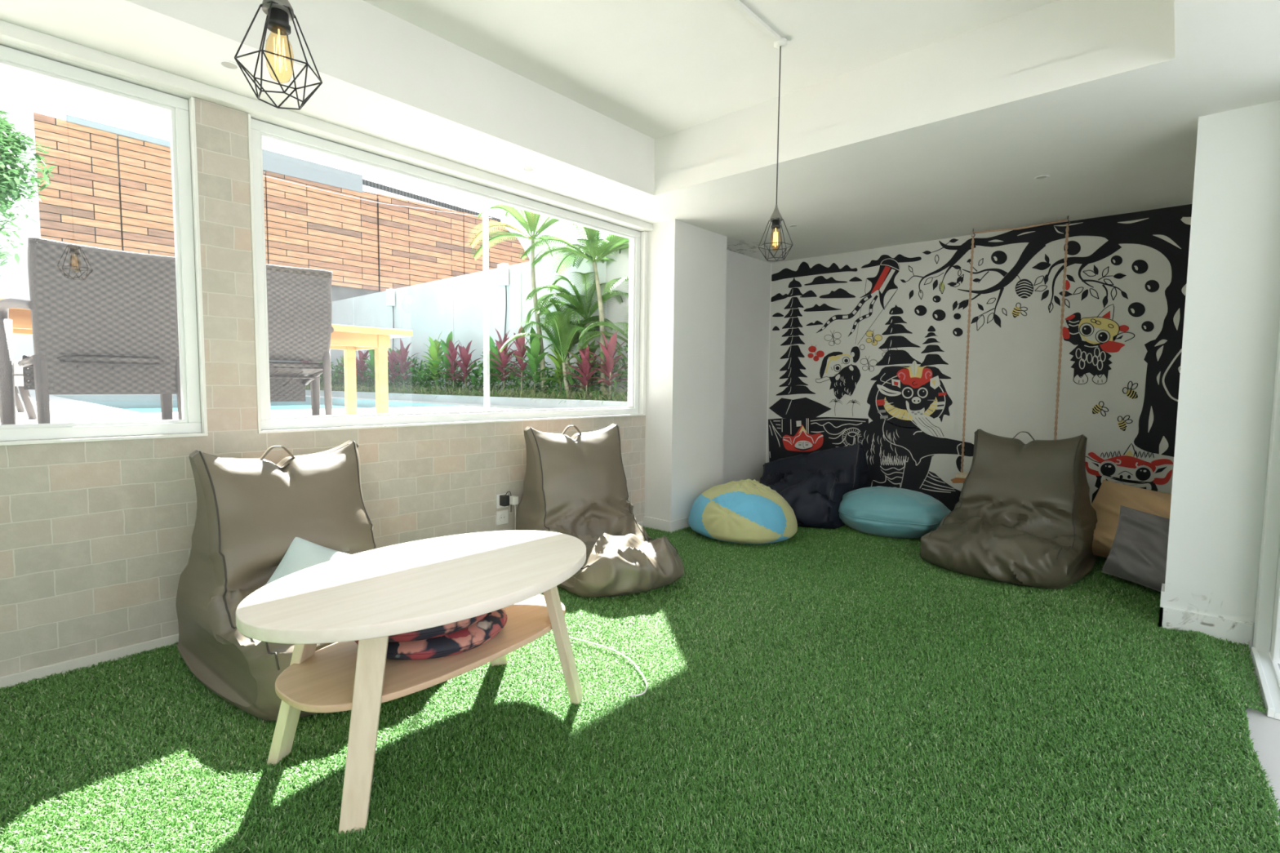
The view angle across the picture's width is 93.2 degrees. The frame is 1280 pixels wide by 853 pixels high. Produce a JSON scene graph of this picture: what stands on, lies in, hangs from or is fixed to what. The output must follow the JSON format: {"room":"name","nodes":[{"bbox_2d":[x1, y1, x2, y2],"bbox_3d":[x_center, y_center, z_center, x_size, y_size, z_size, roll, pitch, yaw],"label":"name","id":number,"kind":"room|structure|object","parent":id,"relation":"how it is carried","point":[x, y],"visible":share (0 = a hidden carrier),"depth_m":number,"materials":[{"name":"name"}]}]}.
{"room":"playroom","nodes":[
{"label":"playroom","id":0,"kind":"room"},
{"bbox_2d":[0,97,770,676],"bbox_3d":[-1.389,-0.214,3.181,0.130,2.460,8.100,4,5,42],"label":"wall","id":1,"kind":"structure","parent":0,"point":[95,537],"depth_m":2.58,"materials":[{"name":"brick"}]},
{"bbox_2d":[0,44,208,445],"bbox_3d":[-2.559,-0.614,1.818,0.125,1.396,2.032,4,5,42],"label":"window","id":2,"kind":"structure","parent":1,"relation":"in","point":[180,120],"depth_m":2.50,"materials":[{"name":"white paint"}]},
{"bbox_2d":[0,521,643,689],"bbox_3d":[-1.981,0.902,2.501,0.012,0.055,6.000,4,5,42],"label":"trim","id":3,"kind":"structure","parent":1,"relation":"attached to","point":[13,679],"depth_m":2.32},
{"bbox_2d":[0,39,647,231],"bbox_3d":[-2.033,-1.384,2.364,0.130,0.068,6.130,4,5,42],"label":"trim","id":4,"kind":"structure","parent":1,"relation":"attached to","point":[2,42],"depth_m":2.79,"materials":[{"name":"white paint"}]},
{"bbox_2d":[0,19,653,231],"bbox_3d":[-1.956,-1.369,2.316,0.050,0.048,6.160,4,5,42],"label":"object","id":5,"kind":"structure","parent":1,"relation":"attached to","point":[9,32],"depth_m":2.65,"materials":[{"name":"white paint"}]},
{"bbox_2d":[247,113,645,433],"bbox_3d":[-0.881,-0.726,3.691,0.125,1.396,2.622,4,5,42],"label":"window","id":6,"kind":"structure","parent":1,"relation":"in","point":[258,130],"depth_m":3.23,"materials":[{"name":"white paint"}]},
{"bbox_2d":[495,493,507,508],"bbox_3d":[-0.851,0.460,3.733,0.011,0.086,0.086,4,5,42],"label":"wall socket","id":7,"kind":"object","parent":1,"relation":"attached to","point":[498,506],"visible":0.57,"depth_m":3.71,"materials":[{"name":"white plastic"}]},
{"bbox_2d":[496,509,507,525],"bbox_3d":[-0.852,0.562,3.740,0.011,0.086,0.086,4,5,42],"label":"wall socket","id":8,"kind":"object","parent":1,"relation":"attached to","point":[501,516],"visible":1,"depth_m":3.73,"materials":[{"name":"white plastic"}]},
{"bbox_2d":[499,514,506,521],"bbox_3d":[-0.849,0.563,3.738,0.004,0.046,0.046,4,5,42],"label":"outlet","id":9,"kind":"object","parent":8,"relation":"attached to","point":[502,517],"depth_m":3.74,"materials":[{"name":"white plastic"}]},
{"bbox_2d":[499,491,511,509],"bbox_3d":[-0.818,0.466,3.726,0.050,0.139,0.082,4,5,42],"label":"power adapter","id":10,"kind":"object","parent":1,"relation":"attached to","point":[504,499],"visible":0.88,"depth_m":3.69,"materials":[{"name":"black plastic"}]},
{"bbox_2d":[509,495,518,530],"bbox_3d":[-0.788,0.632,3.737,0.050,0.403,0.058,4,5,42],"label":"plug","id":11,"kind":"object","parent":1,"relation":"attached to","point":[513,500],"visible":0.68,"depth_m":3.72,"materials":[{"name":"white plastic"}]},
{"bbox_2d":[638,231,647,415],"bbox_3d":[-0.007,-0.787,4.685,0.130,1.400,0.028,4,5,42],"label":"trim","id":12,"kind":"structure","parent":1,"relation":"attached to","point":[646,286],"depth_m":4.64,"materials":[{"name":"white paint"}]},
{"bbox_2d":[643,515,689,533],"bbox_3d":[0.751,0.715,5.349,0.277,0.090,1.863,4,5,42],"label":"baseboard","id":13,"kind":"structure","parent":1,"relation":"attached to","point":[655,523],"depth_m":4.65,"materials":[{"name":"white paint"}]},
{"bbox_2d":[0,0,1279,262],"bbox_3d":[0.222,-1.646,1.652,4.450,0.640,8.300,4,5,42],"label":"ceiling","id":14,"kind":"structure","parent":0,"point":[901,122],"depth_m":2.83,"materials":[{"name":"white paint"}]},
{"bbox_2d":[217,59,239,70],"bbox_3d":[-1.578,-1.390,2.325,0.076,0.008,0.076,4,5,42],"label":"recessed light","id":15,"kind":"object","parent":14,"relation":"in","point":[228,64],"visible":0.91,"depth_m":2.32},
{"bbox_2d":[234,0,322,110],"bbox_3d":[-0.750,-1.175,1.239,0.152,0.983,0.159,4,5,42],"label":"pendant lamp","id":16,"kind":"object","parent":14,"relation":"hanging from","point":[279,13],"visible":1,"depth_m":1.25,"materials":[{"name":"black metal"}]},
{"bbox_2d":[266,7,290,35],"bbox_3d":[-0.754,-0.846,1.262,0.044,0.034,0.044,4,5,42],"label":"socket","id":17,"kind":"object","parent":16,"relation":"attached to","point":[279,17],"depth_m":1.25,"materials":[{"name":"black metal"}]},
{"bbox_2d":[521,166,535,171],"bbox_3d":[-0.629,-1.456,3.420,0.076,0.008,0.076,4,5,42],"label":"recessed light","id":18,"kind":"object","parent":14,"relation":"in","point":[525,168],"visible":1,"depth_m":3.42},
{"bbox_2d":[726,0,780,42],"bbox_3d":[-0.053,-1.703,1.978,0.028,0.016,2.045,4,5,42],"label":"cable conduit","id":19,"kind":"object","parent":14,"relation":"attached to","point":[742,8],"visible":1,"depth_m":2.58,"materials":[{"name":"white paint"}]},
{"bbox_2d":[758,36,792,261],"bbox_3d":[0.634,-1.267,2.784,0.152,0.983,0.159,4,5,42],"label":"pendant lamp","id":20,"kind":"object","parent":14,"relation":"hanging from","point":[775,219],"visible":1,"depth_m":2.79,"materials":[{"name":"black metal"}]},
{"bbox_2d":[771,219,780,229],"bbox_3d":[0.631,-0.939,2.807,0.044,0.034,0.044,4,5,42],"label":"socket","id":21,"kind":"object","parent":20,"relation":"attached to","point":[775,224],"depth_m":2.79,"materials":[{"name":"black metal"}]},
{"bbox_2d":[788,224,799,227],"bbox_3d":[1.162,-1.518,4.576,0.076,0.008,0.076,4,5,42],"label":"recessed light","id":22,"kind":"object","parent":14,"relation":"in","point":[791,225],"visible":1,"depth_m":4.57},
{"bbox_2d":[955,215,1070,478],"bbox_3d":[2.742,-0.541,4.466,0.628,1.899,0.200,4,5,42],"label":"swing","id":23,"kind":"object","parent":14,"relation":"hanging from","point":[962,474],"visible":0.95,"depth_m":4.43,"materials":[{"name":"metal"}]},
{"bbox_2d":[1034,174,1049,179],"bbox_3d":[2.304,-1.429,3.468,0.076,0.008,0.076,4,5,42],"label":"recessed light","id":24,"kind":"object","parent":14,"relation":"in","point":[1044,176],"visible":1,"depth_m":3.47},
{"bbox_2d":[644,219,727,521],"bbox_3d":[0.323,-0.315,4.893,0.395,2.460,0.680,4,5,42],"label":"column","id":25,"kind":"structure","parent":0,"point":[686,263],"depth_m":4.65,"materials":[{"name":"white paint"}]},
{"bbox_2d":[765,203,1192,462],"bbox_3d":[2.633,-0.494,4.923,3.880,2.860,0.120,4,5,42],"label":"wall","id":26,"kind":"structure","parent":0,"point":[1192,203],"depth_m":6.02,"materials":[{"name":"white paint"}]},
{"bbox_2d":[767,204,1192,511],"bbox_3d":[2.593,-0.365,4.881,3.501,2.308,0.004,4,5,42],"label":"mural","id":27,"kind":"object","parent":26,"relation":"attached to","point":[868,348],"visible":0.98,"depth_m":4.75,"materials":[{"name":"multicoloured paint"}]},
{"bbox_2d":[1163,99,1279,648],"bbox_3d":[2.692,-0.137,2.667,0.475,2.460,0.150,4,5,42],"label":"pillar","id":28,"kind":"structure","parent":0,"point":[1232,318],"depth_m":2.66,"materials":[{"name":"white paint"}]},
{"bbox_2d":[1158,582,1253,648],"bbox_3d":[2.607,0.866,2.797,0.307,0.180,0.160,4,5,42],"label":"baseboard","id":29,"kind":"structure","parent":28,"relation":"attached to","point":[1233,631],"depth_m":2.73,"materials":[{"name":"white paint"}]},
{"bbox_2d":[1250,320,1279,719],"bbox_3d":[2.444,-0.174,2.235,0.095,2.330,0.800,4,5,42],"label":"door","id":30,"kind":"structure","parent":28,"relation":"attached to","point":[1265,650],"depth_m":2.51,"materials":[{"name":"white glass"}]},
{"bbox_2d":[1240,647,1279,839],"bbox_3d":[1.393,1.155,0.769,7.630,0.138,8.300,4,5,42],"label":"floor","id":31,"kind":"structure","parent":0,"point":[1265,730],"depth_m":1.94,"materials":[{"name":"tile"}]},
{"bbox_2d":[0,524,1279,852],"bbox_3d":[-0.058,0.952,2.014,3.537,0.053,7.936,4,5,42],"label":"artificial grass","id":32,"kind":"structure","parent":31,"relation":"on","point":[842,689],"depth_m":1.90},
{"bbox_2d":[175,440,376,721],"bbox_3d":[-1.269,0.514,2.395,1.070,0.834,0.807,4,5,42],"label":"beanbag","id":33,"kind":"object","parent":32,"relation":"on","point":[250,512],"visible":0.48,"depth_m":2.35,"materials":[{"name":"beige fabric"}]},
{"bbox_2d":[265,537,351,585],"bbox_3d":[-1.284,0.602,2.401,0.479,0.320,0.209,-2,5,-33],"label":"throw pillow","id":34,"kind":"object","parent":33,"relation":"on","point":[301,554],"visible":0.24,"depth_m":2.39,"materials":[{"name":"blue fabric"}]},
{"bbox_2d":[235,530,586,835],"bbox_3d":[-0.642,0.711,1.958,0.732,0.522,1.129,4,5,42],"label":"coffee table","id":35,"kind":"object","parent":32,"relation":"on","point":[370,597],"visible":0.99,"depth_m":1.73,"materials":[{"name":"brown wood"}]},
{"bbox_2d":[275,594,565,712],"bbox_3d":[-0.641,0.688,1.956,0.487,0.020,0.950,4,5,42],"label":"shelf","id":36,"kind":"object","parent":35,"relation":"attached to","point":[322,680],"depth_m":1.73,"materials":[{"name":"brown wood"}]},
{"bbox_2d":[355,608,507,660],"bbox_3d":[-0.671,0.636,1.964,0.471,0.080,0.471,4,5,42],"label":"seat pad","id":37,"kind":"object","parent":35,"relation":"on","point":[484,630],"visible":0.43,"depth_m":1.78,"materials":[{"name":"multicoloured fabric"}]},
{"bbox_2d":[388,613,488,642],"bbox_3d":[-0.700,0.565,1.911,0.471,0.080,0.471,4,5,42],"label":"seat pad","id":38,"kind":"object","parent":37,"relation":"on","point":[435,632],"visible":0.15,"depth_m":1.72,"materials":[{"name":"fabric"}]},
{"bbox_2d":[515,423,684,597],"bbox_3d":[-0.223,0.438,3.539,0.760,0.849,1.070,-2,5,-32],"label":"beanbag","id":39,"kind":"object","parent":32,"relation":"on","point":[575,486],"visible":0.91,"depth_m":3.58,"materials":[{"name":"beige fabric"}]},
{"bbox_2d":[568,636,647,696],"bbox_3d":[-0.138,0.922,2.414,0.152,0.006,0.637,-2,5,-32],"label":"charging cable","id":40,"kind":"object","parent":32,"relation":"on","point":[622,655],"visible":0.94,"depth_m":2.40,"materials":[{"name":"white plastic"}]},
{"bbox_2d":[688,478,797,544],"bbox_3d":[0.757,0.596,4.506,0.833,0.416,0.782,4,5,42],"label":"beanbag","id":41,"kind":"object","parent":32,"relation":"on","point":[748,511],"visible":1,"depth_m":4.21,"materials":[{"name":"fabric"}]},
{"bbox_2d":[760,442,871,528],"bbox_3d":[1.389,0.452,5.162,0.930,0.631,1.087,3,5,34],"label":"beanbag","id":42,"kind":"object","parent":32,"relation":"on","point":[814,485],"visible":0.66,"depth_m":4.95,"materials":[{"name":"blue fabric"}]},
{"bbox_2d":[838,486,951,538],"bbox_3d":[1.922,0.641,4.644,0.720,0.332,0.802,-1,4,-27],"label":"floor cushion","id":43,"kind":"object","parent":32,"relation":"on","point":[881,511],"visible":0.9,"depth_m":4.42,"materials":[{"name":"teal fabric"}]},
{"bbox_2d":[919,428,1097,588],"bbox_3d":[2.313,0.458,3.807,0.916,0.824,1.194,4,5,42],"label":"beanbag","id":44,"kind":"object","parent":32,"relation":"on","point":[1024,514],"visible":1,"depth_m":3.75,"materials":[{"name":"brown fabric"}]},
{"bbox_2d":[1090,480,1171,557],"bbox_3d":[3.135,0.615,3.747,0.892,0.484,0.505,4,5,42],"label":"beanbag","id":45,"kind":"object","parent":32,"relation":"on","point":[1110,495],"visible":0.3,"depth_m":3.81,"materials":[{"name":"fabric"}]},
{"bbox_2d":[1101,505,1169,591],"bbox_3d":[2.918,0.704,3.311,0.459,0.415,0.625,-1,4,-27],"label":"cushion","id":46,"kind":"object","parent":32,"relation":"on","point":[1138,553],"visible":0.46,"depth_m":3.37,"materials":[{"name":"fabric"}]},
{"label":"outside","id":47,"kind":"structure","parent":0,"visible":0},
{"bbox_2d":[0,394,629,440],"bbox_3d":[-8.924,0.049,6.790,15.870,0.580,12.200,4,5,42],"label":"floor","id":48,"kind":"structure","parent":47,"point":[62,410],"depth_m":6.40,"materials":[{"name":"white"}]},
{"bbox_2d":[13,360,37,419],"bbox_3d":[-5.606,-0.299,4.818,1.600,0.465,1.120,4,5,42],"label":"chair","id":49,"kind":"object","parent":48,"relation":"on","point":[18,371],"visible":0.35,"depth_m":4.70,"materials":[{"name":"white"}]},
{"bbox_2d":[0,243,53,395],"bbox_3d":[-15.076,-1.627,9.514,1.900,3.420,8.200,4,5,42],"label":"wall","id":50,"kind":"structure","parent":48,"relation":"on","point":[14,278],"depth_m":11.58,"materials":[{"name":"white paint"}]},
{"bbox_2d":[0,110,57,276],"bbox_3d":[-9.055,-2.501,8.243,1.758,4.324,2.520,-2,5,-33],"label":"tree","id":51,"kind":"object","parent":48,"relation":"on","point":[11,172],"visible":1,"depth_m":8.24,"materials":[{"name":"green plant"}]},
{"bbox_2d":[0,237,182,441],"bbox_3d":[-2.623,-0.364,2.933,0.687,0.910,0.687,4,5,42],"label":"wicker chair","id":52,"kind":"object","parent":48,"relation":"on","point":[126,302],"visible":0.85,"depth_m":2.80,"materials":[{"name":"grey wicker"}]},
{"bbox_2d":[0,298,412,414],"bbox_3d":[-3.150,-0.329,3.703,0.740,0.720,3.340,4,5,42],"label":"outdoor table","id":53,"kind":"object","parent":48,"relation":"on","point":[350,339],"visible":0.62,"depth_m":4.58,"materials":[{"name":"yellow wood"}]},
{"bbox_2d":[51,395,461,413],"bbox_3d":[-6.825,0.145,10.070,8.650,1.179,3.630,4,5,42],"label":"swimming pool","id":54,"kind":"object","parent":48,"relation":"in","point":[369,403],"visible":0.16,"depth_m":11.84,"materials":[{"name":"tile"}]},
{"bbox_2d":[85,400,375,413],"bbox_3d":[-6.821,-0.294,10.039,8.610,0.060,3.590,4,5,42],"label":"water","id":55,"kind":"structure","parent":54,"relation":"in","point":[142,406],"depth_m":10.52,"materials":[{"name":"blue liquid"}]},
{"bbox_2d":[195,263,333,433],"bbox_3d":[-2.245,-0.446,3.656,0.708,0.979,0.604,-3,5,-42],"label":"wicker chair","id":56,"kind":"object","parent":48,"relation":"on","point":[300,304],"visible":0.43,"depth_m":3.57,"materials":[{"name":"grey wicker"}]},
{"bbox_2d":[33,112,529,392],"bbox_3d":[-8.860,-4.588,17.174,3.265,8.400,11.850,4,5,42],"label":"building","id":57,"kind":"structure","parent":48,"relation":"on","point":[110,187],"depth_m":15.17,"materials":[{"name":"brown wood"}]},
{"bbox_2d":[279,389,627,408],"bbox_3d":[-4.632,-0.270,11.178,15.400,0.700,0.080,4,5,42],"label":"planter edge","id":58,"kind":"structure","parent":48,"relation":"on","point":[502,401],"depth_m":8.86,"materials":[{"name":"concrete"}]},
{"bbox_3d":[-4.266,-0.280,11.588,15.400,0.670,1.020,4,5,42],"label":"soil","id":59,"kind":"object","parent":58,"relation":"in","visible":0},
{"bbox_2d":[320,359,333,387],"bbox_3d":[-7.321,-1.284,14.044,0.696,0.953,0.597,-2,5,-31],"label":"plant","id":60,"kind":"object","parent":59,"relation":"on","point":[321,375],"visible":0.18,"depth_m":14.02,"materials":[{"name":"green plant"}]},
{"bbox_2d":[332,355,359,381],"bbox_3d":[-6.415,-1.257,13.381,0.682,1.008,0.572,2,4,22],"label":"plant","id":61,"kind":"object","parent":59,"relation":"on","point":[343,356],"visible":0.13,"depth_m":13.29,"materials":[{"name":"green plant"}]},
{"bbox_2d":[336,355,357,379],"bbox_3d":[-6.730,-1.222,13.947,0.643,0.854,0.667,4,5,42],"label":"plant","id":62,"kind":"object","parent":59,"relation":"on","point":[342,358],"visible":0.12,"depth_m":13.88,"materials":[{"name":"green plant"}]},
{"bbox_2d":[337,357,361,381],"bbox_3d":[-6.145,-1.199,12.946,0.695,0.958,0.665,1,4,1],"label":"plant","id":63,"kind":"object","parent":59,"relation":"on","point":[356,357],"visible":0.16,"depth_m":12.98,"materials":[{"name":"red plant"}]},
{"bbox_2d":[355,350,371,388],"bbox_3d":[-5.826,-1.193,12.678,0.652,0.990,0.636,4,5,42],"label":"plant","id":64,"kind":"object","parent":59,"relation":"on","point":[361,362],"visible":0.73,"depth_m":12.62,"materials":[{"name":"red plant"}]},
{"bbox_2d":[360,349,388,385],"bbox_3d":[-5.404,-1.214,12.363,0.689,1.085,0.618,4,5,42],"label":"plant","id":65,"kind":"object","parent":59,"relation":"on","point":[371,362],"visible":0.49,"depth_m":12.24,"materials":[{"name":"green plant"}]},
{"bbox_2d":[387,347,407,387],"bbox_3d":[-4.930,-1.144,12.222,0.641,0.974,0.574,1,4,6],"label":"plant","id":66,"kind":"object","parent":59,"relation":"on","point":[390,350],"visible":0.12,"depth_m":12.12,"materials":[{"name":"green plant"}]},
{"bbox_2d":[387,347,411,387],"bbox_3d":[-4.821,-1.119,11.730,0.658,0.995,0.730,2,4,16],"label":"plant","id":67,"kind":"object","parent":59,"relation":"on","point":[392,360],"visible":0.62,"depth_m":11.70,"materials":[{"name":"red plant"}]},
{"bbox_2d":[387,338,418,392],"bbox_3d":[-4.486,-1.133,11.466,0.645,1.066,0.659,-1,4,-21],"label":"plant","id":68,"kind":"object","parent":59,"relation":"on","point":[401,357],"visible":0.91,"depth_m":11.43,"materials":[{"name":"red plant"}]},
{"bbox_2d":[420,341,444,389],"bbox_3d":[-3.839,-1.120,11.393,0.562,1.063,0.669,-1,4,-21],"label":"plant","id":69,"kind":"object","parent":59,"relation":"on","point":[442,352],"visible":0.16,"depth_m":11.35,"materials":[{"name":"green plant"}]},
{"bbox_2d":[421,332,446,392],"bbox_3d":[-3.625,-1.141,10.884,0.620,1.179,0.630,4,5,42],"label":"plant","id":70,"kind":"object","parent":59,"relation":"on","point":[433,348],"visible":0.74,"depth_m":10.79,"materials":[{"name":"green plant"}]},
{"bbox_2d":[431,330,462,394],"bbox_3d":[-3.367,-1.119,10.721,0.738,1.163,0.592,-1,4,-26],"label":"plant","id":71,"kind":"object","parent":59,"relation":"on","point":[444,359],"visible":0.48,"depth_m":10.63,"materials":[{"name":"green plant"}]},
{"bbox_2d":[437,339,466,390],"bbox_3d":[-3.203,-1.003,10.347,0.574,0.987,0.529,1,4,7],"label":"plant","id":72,"kind":"object","parent":59,"relation":"on","point":[453,353],"visible":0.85,"depth_m":10.30,"materials":[{"name":"red plant"}]},
{"bbox_2d":[448,339,483,393],"bbox_3d":[-2.904,-0.975,10.112,0.619,0.970,0.568,-1,4,-16],"label":"plant","id":73,"kind":"object","parent":59,"relation":"on","point":[464,357],"visible":0.92,"depth_m":10.04,"materials":[{"name":"red plant"}]},
{"bbox_2d":[304,382,627,406],"bbox_3d":[-3.627,-0.605,10.558,13.156,0.278,0.882,4,5,42],"label":"grass","id":74,"kind":"structure","parent":59,"relation":"on","point":[532,394],"depth_m":9.14,"materials":[{"name":"green plant"}]},
{"bbox_2d":[306,344,627,399],"bbox_3d":[-3.460,-0.945,10.917,13.058,0.808,0.876,4,5,42],"label":"foliage","id":75,"kind":"object","parent":59,"relation":"on","point":[571,380],"visible":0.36,"depth_m":9.92,"materials":[{"name":"green plant"}]},
{"bbox_2d":[472,334,511,395],"bbox_3d":[-2.413,-0.997,10.086,0.624,1.026,0.581,2,4,19],"label":"plant","id":76,"kind":"object","parent":59,"relation":"on","point":[491,340],"visible":0.35,"depth_m":9.98,"materials":[{"name":"green plant"}]},
{"bbox_2d":[474,340,519,393],"bbox_3d":[-2.358,-0.937,9.760,0.690,0.954,0.708,4,5,42],"label":"plant","id":77,"kind":"object","parent":59,"relation":"on","point":[495,350],"visible":0.48,"depth_m":9.71,"materials":[{"name":"green plant"}]},
{"bbox_2d":[484,328,519,395],"bbox_3d":[-2.108,-0.970,9.319,0.692,1.086,0.618,1,4,0],"label":"plant","id":78,"kind":"object","parent":59,"relation":"on","point":[502,354],"visible":0.88,"depth_m":9.31,"materials":[{"name":"red plant"}]},
{"bbox_2d":[500,324,540,392],"bbox_3d":[-1.826,-0.955,9.081,0.724,1.095,0.549,2,4,21],"label":"plant","id":79,"kind":"object","parent":59,"relation":"on","point":[519,343],"visible":0.8,"depth_m":9.01,"materials":[{"name":"red plant"}]},
{"bbox_2d":[466,203,577,396],"bbox_3d":[-1.653,-1.962,9.155,1.646,3.103,1.670,-1,4,-27],"label":"palm","id":80,"kind":"object","parent":59,"relation":"on","point":[531,221],"visible":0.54,"depth_m":9.00,"materials":[{"name":"green plant"}]},
{"bbox_2d":[512,326,553,397],"bbox_3d":[-1.538,-0.937,8.920,0.679,1.087,0.634,4,5,42],"label":"plant","id":81,"kind":"object","parent":59,"relation":"on","point":[534,361],"visible":0.88,"depth_m":8.84,"materials":[{"name":"green plant"}]},
{"bbox_2d":[541,346,577,395],"bbox_3d":[-1.144,-0.871,8.766,0.548,0.984,0.733,1,4,4],"label":"plant","id":82,"kind":"object","parent":59,"relation":"on","point":[558,362],"visible":0.47,"depth_m":8.73,"materials":[{"name":"green plant"}]},
{"bbox_2d":[498,271,628,399],"bbox_3d":[-0.953,-1.219,8.348,1.966,1.752,1.320,4,5,42],"label":"palm","id":83,"kind":"object","parent":59,"relation":"on","point":[566,335],"visible":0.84,"depth_m":8.36,"materials":[{"name":"green plant"}]},
{"bbox_2d":[517,217,629,395],"bbox_3d":[-0.667,-1.687,8.258,1.397,2.694,1.904,-3,5,-43],"label":"palm","id":84,"kind":"object","parent":59,"relation":"on","point":[593,248],"visible":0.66,"depth_m":8.17,"materials":[{"name":"green plant"}]},
{"bbox_2d":[565,330,599,396],"bbox_3d":[-0.741,-0.860,8.583,0.576,0.996,0.664,2,4,23],"label":"plant","id":85,"kind":"object","parent":59,"relation":"on","point":[592,350],"visible":0.23,"depth_m":8.48,"materials":[{"name":"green plant"}]},
{"bbox_2d":[563,345,604,398],"bbox_3d":[-0.728,-0.716,8.100,0.624,0.777,0.644,-1,4,-19],"label":"plant","id":86,"kind":"object","parent":59,"relation":"on","point":[584,367],"visible":0.9,"depth_m":8.07,"materials":[{"name":"red plant"}]},
{"bbox_2d":[576,275,628,350],"bbox_3d":[-0.014,-1.087,7.523,2.007,1.618,1.308,4,5,42],"label":"palm","id":87,"kind":"object","parent":59,"relation":"on","point":[615,281],"visible":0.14,"depth_m":7.72,"materials":[{"name":"green plant"}]},
{"bbox_2d":[583,330,627,400],"bbox_3d":[-0.376,-0.775,7.832,0.680,0.939,0.652,-2,5,-30],"label":"plant","id":88,"kind":"object","parent":59,"relation":"on","point":[610,362],"visible":0.94,"depth_m":7.76,"materials":[{"name":"red plant"}]},
{"bbox_2d":[617,346,627,383],"bbox_3d":[0.013,-0.680,7.654,0.800,0.782,0.628,4,5,42],"label":"plant","id":89,"kind":"object","parent":59,"relation":"on","point":[624,346],"visible":0.08,"depth_m":7.59,"materials":[{"name":"green plant"}]},
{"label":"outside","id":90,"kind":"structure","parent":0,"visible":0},
{"bbox_2d":[329,242,629,400],"bbox_3d":[-3.759,-1.409,11.839,15.700,2.900,0.170,4,5,42],"label":"wall","id":91,"kind":"structure","parent":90,"point":[471,306],"depth_m":10.99,"materials":[{"name":"white paint"}]},
{"bbox_2d":[386,288,395,385],"bbox_3d":[-5.371,-1.857,13.062,0.195,2.190,0.120,4,5,42],"label":"wall light","id":92,"kind":"object","parent":91,"relation":"attached to","point":[390,293],"visible":0.7,"depth_m":12.95,"materials":[{"name":"white plastic"}]},
{"bbox_2d":[497,262,508,334],"bbox_3d":[-2.345,-1.653,10.363,0.195,2.220,0.120,4,5,42],"label":"wall light","id":93,"kind":"object","parent":91,"relation":"attached to","point":[502,268],"visible":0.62,"depth_m":10.25,"materials":[{"name":"white plastic"}]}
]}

